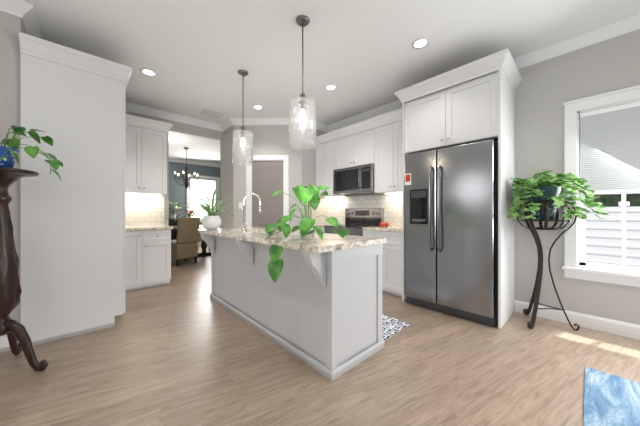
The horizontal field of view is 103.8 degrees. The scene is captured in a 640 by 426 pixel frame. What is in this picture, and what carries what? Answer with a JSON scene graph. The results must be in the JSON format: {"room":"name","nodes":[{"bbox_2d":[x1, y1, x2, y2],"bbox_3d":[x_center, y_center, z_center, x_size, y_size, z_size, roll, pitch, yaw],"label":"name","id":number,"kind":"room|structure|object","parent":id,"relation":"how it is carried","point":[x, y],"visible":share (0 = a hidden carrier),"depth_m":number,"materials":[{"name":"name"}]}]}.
{"room":"kitchen","nodes":[
{"label":"kitchen","id":0,"kind":"room"},
{"bbox_2d":[0,11,22,335],"bbox_3d":[-3.019,-0.305,1.683,1.320,2.850,0.120,0,0,-43],"label":"wall","id":1,"kind":"structure","parent":0,"point":[11,27],"depth_m":2.06,"materials":[{"name":"grey paint"}]},
{"bbox_2d":[0,335,18,352],"bbox_3d":[-2.918,1.056,1.685,1.170,0.128,0.016,0,0,-43],"label":"baseboard","id":2,"kind":"structure","parent":1,"relation":"attached to","point":[4,344],"depth_m":2.02,"materials":[{"name":"white wood"}]},
{"bbox_2d":[125,110,222,227],"bbox_3d":[-2.332,-0.305,4.744,4.100,2.850,0.120,0,0,-43],"label":"wall","id":3,"kind":"structure","parent":0,"point":[180,127],"depth_m":4.57,"materials":[{"name":"grey paint"}]},
{"bbox_2d":[169,161,219,241],"bbox_3d":[-5.016,-0.305,7.710,4.220,2.850,0.120,0,0,-43],"label":"wall","id":4,"kind":"structure","parent":0,"point":[177,193],"depth_m":8.12,"materials":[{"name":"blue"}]},
{"bbox_2d":[169,158,219,167],"bbox_3d":[-4.949,-1.677,7.638,3.980,0.105,0.078,0,0,-43],"label":"crown molding","id":5,"kind":"structure","parent":4,"relation":"attached to","point":[193,162],"depth_m":8.31,"materials":[{"name":"white wood"}]},
{"bbox_2d":[187,174,219,221],"bbox_3d":[-4.005,-0.480,8.620,1.080,1.580,0.109,0,0,-43],"label":"dining window","id":6,"kind":"structure","parent":4,"relation":"in","point":[217,186],"depth_m":8.68,"materials":[{"name":"white"}]},
{"bbox_2d":[223,126,233,227],"bbox_3d":[-1.740,-0.305,4.872,0.100,2.850,0.500,0,0,-43],"label":"wall","id":7,"kind":"structure","parent":0,"point":[228,176],"depth_m":4.82,"materials":[{"name":"grey paint"}]},
{"bbox_2d":[0,0,639,132],"bbox_3d":[0.212,-1.677,1.224,5.180,0.105,8.500,0,0,-43],"label":"crown molding","id":8,"kind":"structure","parent":7,"relation":"attached to","point":[24,12],"depth_m":2.70,"materials":[{"name":"white wood"}]},
{"bbox_2d":[234,125,301,230],"bbox_3d":[-0.969,-0.305,4.683,1.273,2.850,0.100,0,0,2],"label":"wall","id":9,"kind":"structure","parent":0,"point":[270,139],"depth_m":4.63,"materials":[{"name":"grey paint"}]},
{"bbox_2d":[246,155,288,228],"bbox_3d":[-0.969,0.028,4.672,0.790,2.185,0.122,0,0,2],"label":"door frame","id":10,"kind":"structure","parent":9,"relation":"attached to","point":[267,176],"depth_m":4.64,"materials":[{"name":"white wood"}]},
{"bbox_2d":[302,125,327,223],"bbox_3d":[-0.120,-0.305,4.879,0.680,2.850,0.100,0,0,-43],"label":"wall","id":11,"kind":"structure","parent":0,"point":[309,165],"depth_m":4.77,"materials":[{"name":"grey paint"}]},
{"bbox_2d":[0,245,639,425],"bbox_3d":[-1.144,1.150,2.693,5.500,0.060,12.800,0,0,-43],"label":"floor","id":12,"kind":"structure","parent":0,"point":[182,348],"depth_m":1.75,"materials":[{"name":"brown wood"}]},
{"bbox_2d":[0,109,62,370],"bbox_3d":[-2.244,0.197,1.761,0.615,1.838,0.637,0,0,-43],"label":"plant stand","id":13,"kind":"object","parent":12,"relation":"on","point":[10,294],"visible":1,"depth_m":1.76,"materials":[{"name":"brown wood"}]},
{"bbox_2d":[19,32,126,345],"bbox_3d":[-2.621,-0.170,2.732,0.689,2.580,1.170,0,0,-43],"label":"tall cabinet","id":14,"kind":"object","parent":12,"relation":"on","point":[73,235],"depth_m":2.27,"materials":[{"name":"white wood"}]},
{"bbox_2d":[125,114,172,291],"bbox_3d":[-2.717,-0.160,3.870,0.755,2.560,0.630,0,0,-43],"label":"tall cabinet","id":15,"kind":"object","parent":12,"relation":"on","point":[147,248],"visible":0.79,"depth_m":3.82,"materials":[{"name":"white wood"}]},
{"bbox_2d":[169,219,177,239],"bbox_3d":[-4.781,0.655,7.510,1.290,0.930,0.487,0,0,-43],"label":"buffet","id":16,"kind":"object","parent":12,"relation":"on","point":[173,222],"visible":0.06,"depth_m":7.53,"materials":[{"name":"black wood"}]},
{"bbox_2d":[169,202,180,218],"bbox_3d":[-4.476,-0.079,7.666,0.554,0.537,0.508,0,0,-43],"label":"potted plant","id":17,"kind":"object","parent":16,"relation":"on","point":[172,213],"visible":0.75,"depth_m":7.66,"materials":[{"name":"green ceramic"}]},
{"bbox_2d":[171,217,199,265],"bbox_3d":[-3.027,0.607,5.534,0.559,1.026,0.480,0,0,32],"label":"dining chair","id":18,"kind":"object","parent":12,"relation":"on","point":[184,245],"visible":0.77,"depth_m":5.37,"materials":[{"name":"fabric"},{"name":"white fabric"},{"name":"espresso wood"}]},
{"bbox_2d":[171,225,219,257],"bbox_3d":[-3.547,0.743,6.810,1.000,0.755,1.800,0,0,-43],"label":"dining table","id":19,"kind":"object","parent":12,"relation":"on","point":[203,246],"visible":0.1,"depth_m":6.50,"materials":[{"name":"black wood"}]},
{"bbox_2d":[186,210,194,216],"bbox_3d":[-3.533,0.140,6.822,0.232,0.448,0.244,0,0,-43],"label":"flowers","id":20,"kind":"object","parent":19,"relation":"on","point":[190,212],"visible":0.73,"depth_m":6.79,"materials":[{"name":"white plant"}]},
{"bbox_2d":[198,231,384,380],"bbox_3d":[-0.506,0.685,2.660,0.780,0.870,2.252,0,0,-43],"label":"kitchen island","id":21,"kind":"object","parent":12,"relation":"on","point":[317,306],"depth_m":1.98,"materials":[{"name":"paint"},{"name":"granite"}]},
{"bbox_2d":[198,227,381,254],"bbox_3d":[-0.542,0.230,2.626,0.690,0.040,2.280,0,0,-43],"label":"island countertop","id":22,"kind":"structure","parent":21,"relation":"on","point":[329,242],"depth_m":1.99,"materials":[{"name":"beige stone"}]},
{"bbox_2d":[162,189,239,229],"bbox_3d":[-1.440,-0.071,3.143,1.035,0.559,1.081,0,0,-43],"label":"spider plant","id":23,"kind":"object","parent":22,"relation":"on","point":[211,221],"visible":1,"depth_m":3.13,"materials":[{"name":"green plant"}]},
{"bbox_2d":[241,193,261,231],"bbox_3d":[-0.761,-0.011,2.838,0.247,0.441,0.109,0,0,-43],"label":"faucet","id":24,"kind":"object","parent":22,"relation":"on","point":[244,226],"visible":1,"depth_m":2.78,"materials":[{"name":"silver metal"}]},
{"bbox_2d":[265,184,349,282],"bbox_3d":[-0.171,0.110,1.993,0.689,0.704,0.679,0,0,-43],"label":"potted plant","id":25,"kind":"object","parent":22,"relation":"on","point":[307,227],"visible":1,"depth_m":1.86,"materials":[{"name":"green plant"}]},
{"bbox_2d":[323,208,383,235],"bbox_3d":[0.524,0.520,4.140,0.702,1.200,0.780,0,0,-43],"label":"range","id":26,"kind":"object","parent":12,"relation":"on","point":[357,220],"visible":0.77,"depth_m":4.18,"materials":[{"name":"silver metal"}]},
{"bbox_2d":[363,232,406,299],"bbox_3d":[1.076,0.685,3.652,0.600,0.870,0.669,0,0,-43],"label":"base cabinet","id":27,"kind":"object","parent":12,"relation":"on","point":[393,249],"depth_m":3.35,"materials":[{"name":"white wood"}]},
{"bbox_2d":[362,224,403,231],"bbox_3d":[1.071,0.230,3.647,0.615,0.040,0.669,0,0,-43],"label":"countertop","id":28,"kind":"structure","parent":27,"relation":"on","point":[383,229],"depth_m":3.46,"materials":[{"name":"beige stone"}]},
{"bbox_2d":[379,222,389,226],"bbox_3d":[0.963,0.173,3.774,0.149,0.072,0.179,0,0,-43],"label":"fruit","id":29,"kind":"object","parent":28,"relation":"on","point":[385,224],"visible":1,"depth_m":3.73,"materials":[{"name":"red food"}]},
{"bbox_2d":[382,314,409,340],"bbox_3d":[0.197,1.115,2.898,0.520,0.008,1.530,0,0,-43],"label":"kitchen mat","id":30,"kind":"object","parent":12,"relation":"on","point":[391,326],"visible":0.23,"depth_m":2.45,"materials":[{"name":"fabric"}]},
{"bbox_2d":[404,139,497,326],"bbox_3d":[1.572,0.203,2.957,0.763,1.835,0.930,0,0,-43],"label":"fridge","id":31,"kind":"object","parent":12,"relation":"on","point":[450,230],"visible":1,"depth_m":2.67,"materials":[{"name":"grey metal"}]},
{"bbox_2d":[506,169,609,330],"bbox_3d":[2.212,0.338,2.352,0.659,1.545,0.690,0,0,-43],"label":"plant stand","id":32,"kind":"object","parent":12,"relation":"on","point":[543,198],"visible":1,"depth_m":2.40,"materials":[{"name":"black"}]},
{"bbox_2d":[583,366,639,425],"bbox_3d":[2.174,1.113,0.264,1.740,0.011,2.620,0,0,-43],"label":"rug","id":33,"kind":"object","parent":12,"relation":"on","point":[611,400],"visible":0.95,"depth_m":1.48,"materials":[{"name":"blue fabric"}]},
{"bbox_2d":[315,224,340,227],"bbox_3d":[0.119,0.230,4.667,0.615,0.040,0.529,0,0,-43],"label":"countertop","id":34,"kind":"structure","parent":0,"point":[320,225],"depth_m":4.40,"materials":[{"name":"beige stone"}]},
{"bbox_2d":[21,0,639,163],"bbox_3d":[-1.144,-1.770,2.693,5.500,0.080,12.800,0,0,-43],"label":"ceiling","id":35,"kind":"structure","parent":0,"point":[195,56],"depth_m":2.54,"materials":[{"name":"white paint"}]},
{"bbox_2d":[140,68,155,75],"bbox_3d":[-2.107,-1.726,3.081,0.164,0.007,0.164,0,0,-43],"label":"recessed light","id":36,"kind":"object","parent":35,"relation":"in","point":[148,72],"visible":1,"depth_m":3.08,"materials":[{"name":"white"}]},
{"bbox_2d":[174,147,198,188],"bbox_3d":[-3.552,-1.185,6.669,0.608,1.089,0.532,0,0,-43],"label":"chandelier","id":37,"kind":"object","parent":35,"relation":"hanging from","point":[186,183],"visible":1,"depth_m":6.65,"materials":[{"name":"grey metal"}]},
{"bbox_2d":[201,109,223,117],"bbox_3d":[-1.865,-1.722,4.346,0.300,0.015,0.260,0,0,-43],"label":"ceiling vent","id":38,"kind":"object","parent":35,"relation":"in","point":[212,113],"visible":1,"depth_m":4.33,"materials":[{"name":"grey metal"}]},
{"bbox_2d":[233,70,252,165],"bbox_3d":[-0.947,-1.165,3.083,0.244,1.129,0.244,0,0,-43],"label":"pendant light","id":39,"kind":"object","parent":35,"relation":"hanging from","point":[242,131],"visible":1,"depth_m":3.06,"materials":[{"name":"clear glass"}]},
{"bbox_2d":[253,105,262,109],"bbox_3d":[-1.017,-1.726,4.097,0.164,0.007,0.164,0,0,-43],"label":"recessed light","id":40,"kind":"object","parent":35,"relation":"in","point":[258,107],"visible":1,"depth_m":4.10,"materials":[{"name":"white"}]},
{"bbox_2d":[289,15,315,149],"bbox_3d":[-0.155,-1.165,2.248,0.244,1.129,0.244,0,0,-43],"label":"pendant light","id":41,"kind":"object","parent":35,"relation":"hanging from","point":[302,21],"visible":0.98,"depth_m":2.21,"materials":[{"name":"clear glass"}]},
{"bbox_2d":[325,84,336,90],"bbox_3d":[0.149,-1.726,3.448,0.164,0.007,0.164,0,0,-43],"label":"recessed light","id":42,"kind":"object","parent":35,"relation":"in","point":[330,87],"visible":1,"depth_m":3.45,"materials":[{"name":"white"}]},
{"bbox_2d":[412,38,428,48],"bbox_3d":[1.023,-1.726,2.554,0.164,0.007,0.164,0,0,-43],"label":"recessed light","id":43,"kind":"object","parent":35,"relation":"in","point":[419,43],"visible":1,"depth_m":2.56,"materials":[{"name":"white"}]},
{"bbox_2d":[330,29,639,324],"bbox_3d":[2.151,-0.305,3.031,0.120,2.850,8.740,0,0,-43],"label":"wall","id":44,"kind":"structure","parent":0,"point":[545,90],"depth_m":2.60,"materials":[{"name":"grey paint"}]},
{"bbox_2d":[316,140,347,199],"bbox_3d":[0.216,-0.805,4.765,0.340,0.990,0.517,0,0,-43],"label":"upper cabinet","id":45,"kind":"object","parent":44,"relation":"attached to","point":[324,152],"depth_m":4.66,"materials":[{"name":"white wood"}]},
{"bbox_2d":[333,128,372,169],"bbox_3d":[0.675,-1.032,4.273,0.340,0.535,0.830,0,0,-43],"label":"upper cabinet","id":46,"kind":"object","parent":44,"relation":"attached to","point":[357,149],"depth_m":4.15,"materials":[{"name":"white wood"}]},
{"bbox_2d":[333,163,373,194],"bbox_3d":[0.637,-0.546,4.238,0.444,0.428,0.818,0,0,-43],"label":"over-the-range microwave","id":47,"kind":"object","parent":46,"relation":"attached to","point":[356,180],"visible":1,"depth_m":4.08,"materials":[{"name":"silver metal"}]},
{"bbox_2d":[373,120,403,195],"bbox_3d":[1.179,-0.805,3.733,0.340,0.990,0.647,0,0,-43],"label":"upper cabinet","id":48,"kind":"object","parent":44,"relation":"attached to","point":[388,162],"depth_m":3.70,"materials":[{"name":"white wood"}]},
{"bbox_2d":[401,56,512,155],"bbox_3d":[1.638,-1.135,3.017,0.645,0.770,0.984,0,0,-43],"label":"upper cabinet","id":49,"kind":"object","parent":44,"relation":"attached to","point":[480,109],"depth_m":2.70,"materials":[{"name":"white wood"}]},
{"bbox_2d":[515,300,639,339],"bbox_3d":[3.599,1.056,1.378,0.016,0.128,4.045,0,0,-43],"label":"baseboard","id":50,"kind":"structure","parent":44,"relation":"attached to","point":[621,328],"depth_m":2.43,"materials":[{"name":"white wood"}]},
{"bbox_2d":[561,85,639,286],"bbox_3d":[3.215,-0.235,1.849,0.176,1.780,2.060,0,0,-43],"label":"window","id":51,"kind":"structure","parent":44,"relation":"in","point":[576,265],"depth_m":2.49,"materials":[{"name":"white wood"}]},
{"bbox_2d":[580,101,639,194],"bbox_3d":[3.212,-0.587,1.847,0.046,0.813,1.800,0,0,-43],"label":"window blind","id":52,"kind":"object","parent":51,"relation":"attached to","point":[609,150],"visible":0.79,"depth_m":2.34,"materials":[{"name":"white plastic"}]},
{"label":"outside","id":53,"kind":"structure","parent":0,"visible":0},
{"bbox_3d":[-0.193,1.445,4.606,22.000,0.050,25.000,0,0,-43],"label":"ground","id":54,"kind":"structure","parent":53,"visible":0},
{"bbox_2d":[586,206,639,266],"bbox_3d":[5.253,0.660,3.531,0.100,1.520,16.000,0,0,-43],"label":"fence","id":55,"kind":"object","parent":54,"relation":"on","point":[603,241],"depth_m":4.04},
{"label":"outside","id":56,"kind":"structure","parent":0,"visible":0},
{"bbox_2d":[190,179,214,217],"bbox_3d":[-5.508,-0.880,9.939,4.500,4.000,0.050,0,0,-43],"label":"window pane","id":57,"kind":"object","parent":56,"point":[206,186],"depth_m":10.41,"materials":[{"name":"white glass"}]},
{"bbox_2d":[586,193,639,206],"bbox_3d":[0.546,-1.301,4.332,10.712,4.442,23.331,0,0,-43],"label":"hedge","id":58,"kind":"object","parent":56,"point":[609,200],"depth_m":4.53,"materials":[{"name":"green plant"}]}
]}

